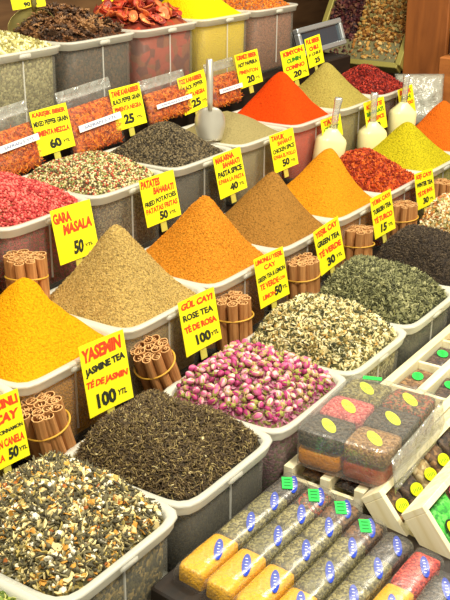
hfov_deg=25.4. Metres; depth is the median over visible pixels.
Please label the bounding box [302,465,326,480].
sachet
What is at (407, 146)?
spice
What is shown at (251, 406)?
bud
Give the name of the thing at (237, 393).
bud
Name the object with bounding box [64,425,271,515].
plastic tub
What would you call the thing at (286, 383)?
bud
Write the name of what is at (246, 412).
bud
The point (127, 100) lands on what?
price card
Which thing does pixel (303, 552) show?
spice sleeve
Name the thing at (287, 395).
bud
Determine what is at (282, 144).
price card
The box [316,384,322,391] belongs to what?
bud
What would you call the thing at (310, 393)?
bud
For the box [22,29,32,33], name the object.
star anise
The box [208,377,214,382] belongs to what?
bud
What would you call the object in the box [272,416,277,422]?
bud
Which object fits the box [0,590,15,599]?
herb
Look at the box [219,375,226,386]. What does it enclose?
bud
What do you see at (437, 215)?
herbal tea
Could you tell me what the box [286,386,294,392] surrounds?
bud
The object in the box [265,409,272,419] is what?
bud
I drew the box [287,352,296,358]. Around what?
bud
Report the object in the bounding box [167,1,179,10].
tomato
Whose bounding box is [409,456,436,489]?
sachet
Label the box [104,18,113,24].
star anise
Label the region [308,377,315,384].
bud
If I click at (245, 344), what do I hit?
bud
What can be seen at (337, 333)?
tea
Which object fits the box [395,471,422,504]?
sachet
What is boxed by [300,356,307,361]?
bud
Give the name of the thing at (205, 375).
bud
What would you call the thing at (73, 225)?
price card
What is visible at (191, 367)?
bud
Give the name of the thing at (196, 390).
bud
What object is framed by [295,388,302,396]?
bud
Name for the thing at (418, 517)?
crate
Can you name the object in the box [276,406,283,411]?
bud
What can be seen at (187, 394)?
bud
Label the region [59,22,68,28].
star anise
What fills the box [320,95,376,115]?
plastic tub
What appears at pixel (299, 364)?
bud
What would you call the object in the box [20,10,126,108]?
crumbs
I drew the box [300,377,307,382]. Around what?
bud
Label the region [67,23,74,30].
star anise
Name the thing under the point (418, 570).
spice sleeve
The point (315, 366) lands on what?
bud
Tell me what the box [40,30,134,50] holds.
plastic tub
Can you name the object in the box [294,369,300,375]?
bud
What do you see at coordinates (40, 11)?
star anise
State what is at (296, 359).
bud
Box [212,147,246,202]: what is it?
price card
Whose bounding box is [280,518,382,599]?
spice sleeve
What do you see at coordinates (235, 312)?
bundle
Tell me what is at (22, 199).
peppercorns
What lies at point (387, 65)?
bin
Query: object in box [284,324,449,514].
crate
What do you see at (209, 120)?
bowl
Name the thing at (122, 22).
tomato
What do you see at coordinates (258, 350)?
bud
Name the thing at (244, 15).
plastic tub
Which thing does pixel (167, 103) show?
bag
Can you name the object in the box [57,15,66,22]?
star anise
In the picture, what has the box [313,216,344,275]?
price card
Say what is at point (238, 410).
bud
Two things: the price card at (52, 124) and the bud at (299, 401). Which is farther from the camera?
the price card at (52, 124)
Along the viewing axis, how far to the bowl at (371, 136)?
2.91 m
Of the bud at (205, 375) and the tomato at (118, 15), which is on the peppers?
the tomato at (118, 15)
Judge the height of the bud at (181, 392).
0.012 m
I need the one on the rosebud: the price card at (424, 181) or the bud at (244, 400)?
the bud at (244, 400)
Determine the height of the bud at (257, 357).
0.015 m
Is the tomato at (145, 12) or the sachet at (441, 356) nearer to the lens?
the sachet at (441, 356)
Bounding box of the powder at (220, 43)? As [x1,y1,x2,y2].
[162,0,243,77]
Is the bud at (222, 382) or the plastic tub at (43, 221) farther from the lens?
the plastic tub at (43, 221)
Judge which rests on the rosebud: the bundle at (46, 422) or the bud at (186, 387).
the bud at (186, 387)
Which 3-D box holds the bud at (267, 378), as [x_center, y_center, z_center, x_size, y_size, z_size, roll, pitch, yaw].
[0.072,0.140,1.743,0.013,0.014,0.016,12,25,26]
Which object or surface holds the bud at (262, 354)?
on the rosebud
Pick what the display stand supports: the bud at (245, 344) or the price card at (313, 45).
the price card at (313, 45)
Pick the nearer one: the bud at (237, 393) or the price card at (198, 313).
the bud at (237, 393)
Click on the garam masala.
(118, 283)
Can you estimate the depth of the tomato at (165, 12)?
2.72 m
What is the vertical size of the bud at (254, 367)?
0.014 m
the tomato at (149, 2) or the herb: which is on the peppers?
the tomato at (149, 2)
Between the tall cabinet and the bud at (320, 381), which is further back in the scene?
the tall cabinet
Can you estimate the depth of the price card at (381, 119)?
2.96 m
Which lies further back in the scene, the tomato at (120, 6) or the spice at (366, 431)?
the tomato at (120, 6)
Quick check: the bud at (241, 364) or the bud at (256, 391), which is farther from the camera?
the bud at (241, 364)
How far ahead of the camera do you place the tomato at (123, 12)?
2.68 m
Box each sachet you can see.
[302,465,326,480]
[335,476,361,492]
[386,487,408,522]
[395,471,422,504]
[397,369,432,389]
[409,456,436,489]
[423,443,449,473]
[426,347,449,365]
[429,492,449,542]
[434,378,449,397]
[436,430,449,458]
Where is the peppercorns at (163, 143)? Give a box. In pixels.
[109,121,222,228]
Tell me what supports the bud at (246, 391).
on the rosebud
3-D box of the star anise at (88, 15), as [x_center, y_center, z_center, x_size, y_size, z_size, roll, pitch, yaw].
[-0.347,-0.725,2.557,0.030,0.022,0.020,6,23,14]
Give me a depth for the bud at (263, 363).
1.77 m
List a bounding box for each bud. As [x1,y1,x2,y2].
[179,390,184,396]
[181,384,189,390]
[185,371,193,377]
[185,391,190,399]
[186,377,194,384]
[188,364,196,371]
[191,393,198,400]
[192,386,200,393]
[196,367,205,372]
[198,375,205,387]
[198,396,203,403]
[199,362,208,367]
[200,390,207,397]
[203,373,209,380]
[204,383,213,390]
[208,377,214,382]
[208,397,219,404]
[210,364,215,369]
[210,369,218,377]
[211,388,218,398]
[217,352,223,358]
[217,370,223,376]
[219,364,227,370]
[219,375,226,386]
[219,402,226,409]
[220,392,225,399]
[223,385,230,391]
[224,389,233,396]
[224,396,231,406]
[226,348,235,353]
[226,373,234,378]
[226,378,234,384]
[230,402,235,408]
[231,359,237,368]
[231,395,238,404]
[232,389,243,396]
[234,380,239,385]
[235,374,240,380]
[235,406,242,414]
[236,352,243,358]
[238,362,245,368]
[239,383,247,388]
[241,368,250,373]
[241,374,247,380]
[241,397,247,402]
[242,342,251,346]
[243,388,249,395]
[243,409,250,418]
[244,359,253,366]
[244,377,251,384]
[244,394,253,399]
[246,345,252,351]
[246,384,254,391]
[247,403,257,410]
[249,399,259,405]
[251,365,258,370]
[251,412,262,420]
[252,370,262,376]
[252,388,261,395]
[253,348,261,354]
[253,355,261,360]
[255,342,261,347]
[255,382,261,389]
[257,379,265,383]
[257,394,265,400]
[258,401,263,407]
[259,351,265,357]
[260,360,267,366]
[262,366,269,372]
[263,376,270,383]
[265,398,273,406]
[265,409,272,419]
[266,355,276,362]
[268,347,274,353]
[270,370,278,378]
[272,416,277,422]
[274,400,280,406]
[275,355,282,361]
[275,382,282,389]
[275,391,281,400]
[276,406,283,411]
[276,410,284,417]
[280,362,288,369]
[280,379,292,387]
[280,399,286,406]
[282,374,290,379]
[283,391,290,399]
[285,370,291,376]
[285,406,293,412]
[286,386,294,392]
[286,397,292,405]
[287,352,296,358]
[288,362,293,372]
[292,355,299,363]
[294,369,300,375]
[295,382,303,388]
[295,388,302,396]
[296,362,301,368]
[296,398,302,406]
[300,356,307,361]
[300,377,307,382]
[303,359,309,368]
[303,373,310,378]
[307,383,313,389]
[307,390,313,396]
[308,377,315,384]
[311,361,317,369]
[311,369,318,377]
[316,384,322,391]
[317,378,323,384]
[318,373,326,378]
[324,378,331,384]
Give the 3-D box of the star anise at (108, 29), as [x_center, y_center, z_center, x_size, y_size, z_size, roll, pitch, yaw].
[-0.301,-0.691,2.549,0.029,0.012,0.026,-5,23,-13]
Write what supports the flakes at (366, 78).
in the plastic tub at (394, 94)
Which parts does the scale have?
dark glass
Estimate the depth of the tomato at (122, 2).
2.74 m
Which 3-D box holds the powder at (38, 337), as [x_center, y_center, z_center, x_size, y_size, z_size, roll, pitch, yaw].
[-0.350,0.091,1.736,0.233,0.267,0.233,14,26,31]
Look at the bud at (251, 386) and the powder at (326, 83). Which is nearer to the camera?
the bud at (251, 386)
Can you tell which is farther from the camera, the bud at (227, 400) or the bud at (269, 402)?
the bud at (227, 400)
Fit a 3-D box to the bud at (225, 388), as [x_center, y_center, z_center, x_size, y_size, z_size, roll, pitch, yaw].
[0.004,0.157,1.741,0.014,0.017,0.014,9,24,22]
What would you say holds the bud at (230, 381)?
on the rosebud
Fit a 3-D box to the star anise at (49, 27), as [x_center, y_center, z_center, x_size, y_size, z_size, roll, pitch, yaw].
[-0.425,-0.674,2.468,0.030,0.020,0.022,-2,22,-6]
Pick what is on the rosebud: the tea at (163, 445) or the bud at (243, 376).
the bud at (243, 376)
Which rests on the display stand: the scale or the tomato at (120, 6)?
the scale
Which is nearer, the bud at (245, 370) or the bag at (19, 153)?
the bud at (245, 370)
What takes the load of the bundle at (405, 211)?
on the display stand
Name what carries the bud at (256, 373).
on the rosebud
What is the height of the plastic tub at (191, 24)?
0.201 m
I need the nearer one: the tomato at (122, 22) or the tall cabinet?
the tomato at (122, 22)
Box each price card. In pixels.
[0,389,29,474]
[11,0,45,9]
[29,102,74,158]
[49,199,97,265]
[78,329,133,418]
[108,83,146,136]
[138,170,180,231]
[177,69,206,115]
[177,287,221,359]
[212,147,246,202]
[234,49,262,93]
[253,246,289,308]
[269,127,297,177]
[280,44,308,85]
[304,34,323,70]
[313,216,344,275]
[320,114,342,135]
[363,96,386,127]
[370,189,395,242]
[397,84,415,110]
[414,168,434,210]
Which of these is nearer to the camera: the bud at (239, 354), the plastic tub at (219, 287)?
the bud at (239, 354)
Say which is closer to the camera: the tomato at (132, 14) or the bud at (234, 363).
the bud at (234, 363)
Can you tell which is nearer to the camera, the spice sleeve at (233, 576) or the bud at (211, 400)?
the spice sleeve at (233, 576)
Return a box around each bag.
[0,121,45,174]
[67,95,123,153]
[143,83,192,124]
[213,70,242,107]
[395,74,443,123]
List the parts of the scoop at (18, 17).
handle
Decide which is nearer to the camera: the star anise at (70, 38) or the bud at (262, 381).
the bud at (262, 381)
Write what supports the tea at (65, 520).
in the plastic tub at (131, 557)
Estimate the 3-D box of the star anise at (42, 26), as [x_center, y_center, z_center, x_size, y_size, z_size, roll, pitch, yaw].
[-0.446,-0.667,2.466,0.030,0.024,0.019,-17,28,-36]
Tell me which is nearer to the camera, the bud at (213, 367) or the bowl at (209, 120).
the bud at (213, 367)
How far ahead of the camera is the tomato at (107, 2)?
2.74 m
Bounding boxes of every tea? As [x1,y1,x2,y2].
[0,450,163,599]
[73,389,260,573]
[250,292,396,385]
[318,254,446,371]
[376,223,449,328]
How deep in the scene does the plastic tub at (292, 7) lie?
3.12 m
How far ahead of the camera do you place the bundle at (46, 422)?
1.58 m
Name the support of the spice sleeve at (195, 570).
on the ledge
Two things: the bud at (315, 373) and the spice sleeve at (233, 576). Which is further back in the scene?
the bud at (315, 373)
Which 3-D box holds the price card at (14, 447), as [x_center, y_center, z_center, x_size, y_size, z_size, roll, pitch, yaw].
[-0.337,0.209,1.513,0.026,0.132,0.095,15,27,33]
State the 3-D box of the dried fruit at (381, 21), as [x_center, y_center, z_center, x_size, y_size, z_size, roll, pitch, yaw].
[0.703,-1.304,3.961,0.227,0.669,0.489,14,26,31]
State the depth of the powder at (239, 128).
2.54 m
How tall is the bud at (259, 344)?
0.014 m
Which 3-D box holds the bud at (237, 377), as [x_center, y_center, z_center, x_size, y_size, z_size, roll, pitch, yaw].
[0.023,0.137,1.751,0.013,0.014,0.013,-4,23,-10]
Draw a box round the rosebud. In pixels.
[173,347,335,495]
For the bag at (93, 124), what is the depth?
2.39 m
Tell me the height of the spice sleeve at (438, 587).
0.053 m
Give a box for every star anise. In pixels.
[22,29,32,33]
[29,19,37,27]
[37,10,47,15]
[38,25,47,33]
[48,23,56,29]
[48,28,57,35]
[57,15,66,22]
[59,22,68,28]
[63,35,73,40]
[64,29,74,34]
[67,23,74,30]
[78,24,87,30]
[82,22,91,29]
[84,12,92,18]
[90,26,97,33]
[102,27,111,31]
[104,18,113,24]
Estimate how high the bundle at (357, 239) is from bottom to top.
0.122 m
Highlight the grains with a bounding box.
[222,0,291,70]
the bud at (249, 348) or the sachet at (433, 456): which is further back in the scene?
the bud at (249, 348)
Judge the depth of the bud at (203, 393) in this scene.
1.75 m
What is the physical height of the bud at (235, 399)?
0.019 m
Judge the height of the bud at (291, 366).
0.017 m
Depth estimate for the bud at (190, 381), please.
1.77 m
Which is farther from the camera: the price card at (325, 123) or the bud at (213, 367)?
the price card at (325, 123)
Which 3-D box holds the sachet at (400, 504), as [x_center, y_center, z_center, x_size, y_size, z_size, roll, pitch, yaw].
[0.275,0.332,1.615,0.047,0.053,0.052,9,24,22]
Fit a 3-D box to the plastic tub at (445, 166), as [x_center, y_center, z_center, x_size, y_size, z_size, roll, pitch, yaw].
[0.527,-0.343,2.953,0.266,0.161,0.266,14,26,31]
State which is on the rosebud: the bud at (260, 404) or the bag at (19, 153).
the bud at (260, 404)
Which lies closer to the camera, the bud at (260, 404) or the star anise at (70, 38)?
the bud at (260, 404)
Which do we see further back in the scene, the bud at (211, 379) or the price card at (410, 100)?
the price card at (410, 100)
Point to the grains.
(270, 35)
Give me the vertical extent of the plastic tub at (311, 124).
0.161 m
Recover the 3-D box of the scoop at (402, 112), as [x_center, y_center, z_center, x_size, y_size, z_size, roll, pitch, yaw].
[0.545,-0.586,3.074,0.087,0.213,0.057,-3,22,-7]
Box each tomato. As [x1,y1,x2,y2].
[103,0,112,9]
[109,5,121,11]
[113,0,123,5]
[116,13,127,19]
[117,17,127,24]
[122,10,128,20]
[128,10,137,21]
[133,0,140,5]
[136,3,148,16]
[139,13,154,24]
[145,7,155,14]
[146,0,155,6]
[150,14,159,20]
[153,0,161,6]
[155,13,165,23]
[158,6,169,19]
[159,9,167,19]
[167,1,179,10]
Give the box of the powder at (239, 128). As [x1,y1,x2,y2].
[185,111,279,201]
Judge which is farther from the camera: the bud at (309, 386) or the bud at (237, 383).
the bud at (309, 386)
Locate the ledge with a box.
[150,475,449,599]
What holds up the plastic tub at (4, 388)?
on the display stand
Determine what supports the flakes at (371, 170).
in the plastic tub at (408, 186)
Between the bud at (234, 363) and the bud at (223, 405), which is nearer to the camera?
the bud at (223, 405)
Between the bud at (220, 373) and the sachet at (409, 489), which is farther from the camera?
the bud at (220, 373)
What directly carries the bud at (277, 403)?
on the rosebud
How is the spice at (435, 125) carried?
in the plastic tub
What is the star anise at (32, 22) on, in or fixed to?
on the crumbs
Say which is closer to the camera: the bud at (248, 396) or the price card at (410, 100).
the bud at (248, 396)
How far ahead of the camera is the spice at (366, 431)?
1.67 m
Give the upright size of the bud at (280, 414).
0.018 m
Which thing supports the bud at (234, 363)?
on the rosebud
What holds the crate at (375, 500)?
on the display stand
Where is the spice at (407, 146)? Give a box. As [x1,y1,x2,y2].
[373,122,449,220]
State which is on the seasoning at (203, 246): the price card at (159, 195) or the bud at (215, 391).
the price card at (159, 195)
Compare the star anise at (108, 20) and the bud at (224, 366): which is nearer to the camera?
the bud at (224, 366)
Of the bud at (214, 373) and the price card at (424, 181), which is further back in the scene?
the price card at (424, 181)
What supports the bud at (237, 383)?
on the rosebud
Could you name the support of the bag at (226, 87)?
on the display stand
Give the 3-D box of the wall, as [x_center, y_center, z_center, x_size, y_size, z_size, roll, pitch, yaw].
[-0.930,-0.879,3.198,0.100,2.900,5.200,14,26,31]
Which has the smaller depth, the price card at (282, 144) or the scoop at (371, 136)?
the price card at (282, 144)
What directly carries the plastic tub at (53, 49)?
on the display stand
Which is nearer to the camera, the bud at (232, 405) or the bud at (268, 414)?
the bud at (268, 414)
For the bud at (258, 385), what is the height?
0.015 m
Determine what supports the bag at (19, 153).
on the display stand
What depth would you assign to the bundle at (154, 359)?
1.80 m
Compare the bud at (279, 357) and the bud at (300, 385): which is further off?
the bud at (279, 357)
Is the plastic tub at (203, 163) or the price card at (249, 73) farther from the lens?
the price card at (249, 73)
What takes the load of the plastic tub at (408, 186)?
on the display stand
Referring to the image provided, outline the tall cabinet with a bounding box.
[402,0,449,73]
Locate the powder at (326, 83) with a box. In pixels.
[299,62,369,152]
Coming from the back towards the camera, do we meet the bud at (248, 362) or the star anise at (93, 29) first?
the star anise at (93, 29)
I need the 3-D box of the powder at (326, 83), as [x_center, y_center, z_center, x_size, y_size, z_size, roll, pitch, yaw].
[0.299,-0.580,2.999,0.223,0.260,0.223,14,26,31]
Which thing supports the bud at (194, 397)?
on the rosebud
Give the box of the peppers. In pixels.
[110,7,189,100]
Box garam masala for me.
[50,224,195,396]
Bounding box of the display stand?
[11,52,419,576]
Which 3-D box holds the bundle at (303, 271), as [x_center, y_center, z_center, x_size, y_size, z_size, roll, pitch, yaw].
[0.172,-0.037,2.241,0.085,0.127,0.083,7,23,16]
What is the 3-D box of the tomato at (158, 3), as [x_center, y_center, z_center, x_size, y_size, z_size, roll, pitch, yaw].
[-0.186,-0.813,2.758,0.024,0.024,0.047,2,22,4]
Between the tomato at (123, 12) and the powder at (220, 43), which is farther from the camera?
the powder at (220, 43)
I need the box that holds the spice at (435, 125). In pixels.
[416,101,449,150]
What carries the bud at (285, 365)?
on the rosebud
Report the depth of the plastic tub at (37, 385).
1.62 m
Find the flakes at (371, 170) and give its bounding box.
[340,147,415,245]
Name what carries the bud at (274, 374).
on the rosebud
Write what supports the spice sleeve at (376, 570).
on the ledge
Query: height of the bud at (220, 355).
0.013 m
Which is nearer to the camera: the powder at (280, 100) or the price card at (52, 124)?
the price card at (52, 124)
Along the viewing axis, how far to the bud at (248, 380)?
1.73 m
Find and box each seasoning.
[146,195,263,348]
[225,172,322,308]
[287,148,372,274]
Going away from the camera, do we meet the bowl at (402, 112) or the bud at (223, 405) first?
the bud at (223, 405)
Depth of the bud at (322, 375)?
1.81 m
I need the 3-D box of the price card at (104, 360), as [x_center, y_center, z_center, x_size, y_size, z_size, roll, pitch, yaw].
[-0.201,0.133,1.698,0.029,0.148,0.120,15,27,33]
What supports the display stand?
on the floor
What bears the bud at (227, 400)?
on the rosebud
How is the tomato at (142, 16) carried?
on the peppers
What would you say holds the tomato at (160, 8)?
on the peppers
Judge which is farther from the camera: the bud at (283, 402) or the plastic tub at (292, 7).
the plastic tub at (292, 7)
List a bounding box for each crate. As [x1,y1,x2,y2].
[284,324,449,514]
[361,409,449,536]
[401,460,449,558]
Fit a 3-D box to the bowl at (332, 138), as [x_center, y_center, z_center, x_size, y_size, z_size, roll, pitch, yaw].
[0.285,-0.407,2.735,0.084,0.127,0.057,4,21,-10]
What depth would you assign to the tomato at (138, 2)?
2.71 m
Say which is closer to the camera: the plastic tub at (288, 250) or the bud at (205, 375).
the bud at (205, 375)
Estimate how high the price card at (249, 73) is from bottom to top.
0.120 m
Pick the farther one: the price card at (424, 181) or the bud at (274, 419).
the price card at (424, 181)
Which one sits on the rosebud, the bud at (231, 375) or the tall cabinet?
the bud at (231, 375)
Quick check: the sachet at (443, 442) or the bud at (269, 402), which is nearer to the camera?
the bud at (269, 402)
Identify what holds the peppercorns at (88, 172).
in the plastic tub at (95, 200)
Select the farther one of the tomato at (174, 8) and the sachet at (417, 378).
the tomato at (174, 8)
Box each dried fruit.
[323,0,365,53]
[349,0,406,62]
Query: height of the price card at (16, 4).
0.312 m
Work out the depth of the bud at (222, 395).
1.73 m
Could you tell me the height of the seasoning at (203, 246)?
0.282 m
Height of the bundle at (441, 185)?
0.123 m
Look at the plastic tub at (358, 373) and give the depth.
1.92 m
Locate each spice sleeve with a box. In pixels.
[179,476,304,590]
[206,487,331,599]
[236,499,358,599]
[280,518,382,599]
[327,536,409,599]
[373,551,440,599]
[417,575,449,599]
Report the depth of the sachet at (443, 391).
1.97 m
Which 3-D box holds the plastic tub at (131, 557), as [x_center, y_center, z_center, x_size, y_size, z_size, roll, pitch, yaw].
[-0.237,0.393,1.446,0.266,0.161,0.266,14,26,31]
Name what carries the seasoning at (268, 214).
in the plastic tub at (288, 250)
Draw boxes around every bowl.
[195,106,224,140]
[312,127,346,159]
[357,121,386,148]
[387,102,416,135]
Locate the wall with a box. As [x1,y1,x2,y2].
[0,0,328,31]
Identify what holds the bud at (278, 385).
on the rosebud
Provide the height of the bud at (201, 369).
0.012 m
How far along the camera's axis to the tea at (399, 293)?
2.14 m
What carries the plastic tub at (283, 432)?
on the display stand
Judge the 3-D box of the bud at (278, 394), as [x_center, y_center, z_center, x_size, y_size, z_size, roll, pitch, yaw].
[0.092,0.164,1.717,0.013,0.014,0.016,12,25,28]
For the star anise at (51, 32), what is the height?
0.026 m
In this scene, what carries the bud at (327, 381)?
on the rosebud
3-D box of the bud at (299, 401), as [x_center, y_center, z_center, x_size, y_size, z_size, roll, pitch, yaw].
[0.129,0.179,1.738,0.014,0.016,0.014,5,23,12]
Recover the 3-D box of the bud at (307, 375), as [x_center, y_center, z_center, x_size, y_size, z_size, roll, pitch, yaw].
[0.146,0.137,1.791,0.016,0.016,0.015,-9,24,-21]
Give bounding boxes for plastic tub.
[0,42,60,63]
[0,194,87,238]
[0,319,115,395]
[0,383,12,394]
[0,494,176,599]
[0,579,39,599]
[22,168,162,205]
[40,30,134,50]
[50,279,205,339]
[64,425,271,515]
[105,144,231,176]
[122,19,196,37]
[144,246,270,293]
[164,369,346,440]
[181,123,286,152]
[182,10,250,26]
[224,213,329,256]
[233,109,336,132]
[235,2,297,16]
[247,325,406,381]
[312,192,377,225]
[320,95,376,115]
[320,287,449,334]
[363,83,412,100]
[363,170,418,198]
[406,152,449,176]
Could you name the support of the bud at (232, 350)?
on the rosebud
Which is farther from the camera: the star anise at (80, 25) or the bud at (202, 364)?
the star anise at (80, 25)
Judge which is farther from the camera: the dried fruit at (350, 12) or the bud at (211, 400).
the dried fruit at (350, 12)
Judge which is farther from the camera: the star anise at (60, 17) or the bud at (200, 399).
the star anise at (60, 17)
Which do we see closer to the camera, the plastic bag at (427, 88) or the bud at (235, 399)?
the bud at (235, 399)
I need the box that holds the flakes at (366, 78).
[341,63,405,131]
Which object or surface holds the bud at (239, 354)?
on the rosebud
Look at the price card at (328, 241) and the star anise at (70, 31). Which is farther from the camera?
the star anise at (70, 31)
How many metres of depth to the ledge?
1.45 m
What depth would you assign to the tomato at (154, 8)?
2.71 m
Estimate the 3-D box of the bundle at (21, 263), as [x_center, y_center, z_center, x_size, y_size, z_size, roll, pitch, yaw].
[-0.371,-0.028,1.877,0.085,0.123,0.079,18,29,37]
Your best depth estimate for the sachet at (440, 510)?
1.57 m
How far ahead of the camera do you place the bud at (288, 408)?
1.71 m
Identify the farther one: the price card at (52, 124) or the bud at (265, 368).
the price card at (52, 124)
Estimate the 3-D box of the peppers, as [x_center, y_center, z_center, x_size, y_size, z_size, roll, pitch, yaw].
[-0.245,-0.700,2.807,0.222,0.234,0.246,14,26,31]
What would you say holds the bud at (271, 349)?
on the rosebud
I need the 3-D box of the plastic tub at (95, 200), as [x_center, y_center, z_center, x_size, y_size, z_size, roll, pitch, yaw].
[-0.294,-0.196,2.213,0.256,0.161,0.256,14,26,31]
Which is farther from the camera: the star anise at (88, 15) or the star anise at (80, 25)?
the star anise at (88, 15)
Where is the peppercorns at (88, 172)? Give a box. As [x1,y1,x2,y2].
[26,151,155,257]
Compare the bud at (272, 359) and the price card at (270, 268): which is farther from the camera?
the price card at (270, 268)
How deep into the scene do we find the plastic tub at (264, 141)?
2.48 m
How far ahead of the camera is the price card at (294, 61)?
3.12 m
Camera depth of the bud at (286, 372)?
1.77 m
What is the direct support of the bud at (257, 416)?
on the rosebud
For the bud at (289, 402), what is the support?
on the rosebud
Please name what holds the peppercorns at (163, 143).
in the plastic tub at (203, 163)
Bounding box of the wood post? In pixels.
[438,54,449,103]
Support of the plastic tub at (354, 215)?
on the display stand
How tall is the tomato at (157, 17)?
0.018 m
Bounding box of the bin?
[322,0,404,73]
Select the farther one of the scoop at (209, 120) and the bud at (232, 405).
the scoop at (209, 120)
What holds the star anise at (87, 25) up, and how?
on the crumbs
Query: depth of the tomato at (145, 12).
2.67 m
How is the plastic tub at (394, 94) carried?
on the display stand
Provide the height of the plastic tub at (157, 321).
0.161 m
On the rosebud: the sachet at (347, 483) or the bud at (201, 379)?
the bud at (201, 379)
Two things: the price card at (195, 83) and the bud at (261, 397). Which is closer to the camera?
the bud at (261, 397)
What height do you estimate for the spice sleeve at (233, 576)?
0.055 m
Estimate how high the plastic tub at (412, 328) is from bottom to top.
0.161 m
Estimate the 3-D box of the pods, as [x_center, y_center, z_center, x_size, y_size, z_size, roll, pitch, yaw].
[-0.561,-0.525,2.380,0.237,0.233,0.259,14,26,31]
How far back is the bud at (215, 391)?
1.74 m
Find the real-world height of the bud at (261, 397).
0.012 m
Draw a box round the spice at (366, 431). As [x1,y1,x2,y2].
[298,376,434,485]
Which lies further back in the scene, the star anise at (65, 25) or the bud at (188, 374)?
the star anise at (65, 25)
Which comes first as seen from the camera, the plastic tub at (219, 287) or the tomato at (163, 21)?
the plastic tub at (219, 287)
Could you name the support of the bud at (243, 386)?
on the rosebud
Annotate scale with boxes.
[290,18,345,55]
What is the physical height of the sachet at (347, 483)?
0.022 m
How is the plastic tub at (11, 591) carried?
on the display stand
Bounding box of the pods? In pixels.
[0,30,53,130]
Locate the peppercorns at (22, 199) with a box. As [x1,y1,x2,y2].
[0,171,77,294]
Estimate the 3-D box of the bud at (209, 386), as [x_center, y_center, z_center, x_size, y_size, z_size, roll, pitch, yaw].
[-0.026,0.152,1.751,0.018,0.014,0.014,-5,23,-12]
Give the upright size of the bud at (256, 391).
0.016 m
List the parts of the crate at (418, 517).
rail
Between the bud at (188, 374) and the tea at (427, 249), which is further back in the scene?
the tea at (427, 249)
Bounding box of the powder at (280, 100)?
[238,72,327,178]
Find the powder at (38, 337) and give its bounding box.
[0,277,106,458]
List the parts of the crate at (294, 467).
board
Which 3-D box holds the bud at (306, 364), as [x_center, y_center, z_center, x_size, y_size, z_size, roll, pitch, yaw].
[0.147,0.117,1.807,0.014,0.017,0.014,20,29,39]
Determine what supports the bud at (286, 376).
on the rosebud
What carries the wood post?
on the floor
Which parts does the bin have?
rail, rail, rail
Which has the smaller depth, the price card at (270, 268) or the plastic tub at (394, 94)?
the price card at (270, 268)
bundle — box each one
[3,249,49,298]
[21,391,75,459]
[130,334,180,391]
[215,290,253,350]
[285,252,320,301]
[341,225,374,264]
[387,200,418,239]
[427,178,449,207]
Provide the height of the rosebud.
0.208 m
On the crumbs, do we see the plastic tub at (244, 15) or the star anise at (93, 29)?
the star anise at (93, 29)
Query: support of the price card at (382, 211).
attached to the plastic tub at (354, 215)
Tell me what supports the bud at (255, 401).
on the rosebud
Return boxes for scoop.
[8,0,53,31]
[195,59,224,140]
[312,97,346,159]
[357,92,386,148]
[387,74,416,135]
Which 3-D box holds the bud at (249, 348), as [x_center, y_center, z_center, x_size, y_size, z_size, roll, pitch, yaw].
[0.045,0.088,1.826,0.014,0.014,0.017,-7,23,-17]
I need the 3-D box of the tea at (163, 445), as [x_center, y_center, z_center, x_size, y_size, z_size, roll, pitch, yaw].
[-0.092,0.273,1.630,0.244,0.228,0.243,14,26,31]
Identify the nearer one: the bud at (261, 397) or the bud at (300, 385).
the bud at (261, 397)
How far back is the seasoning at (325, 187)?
2.47 m

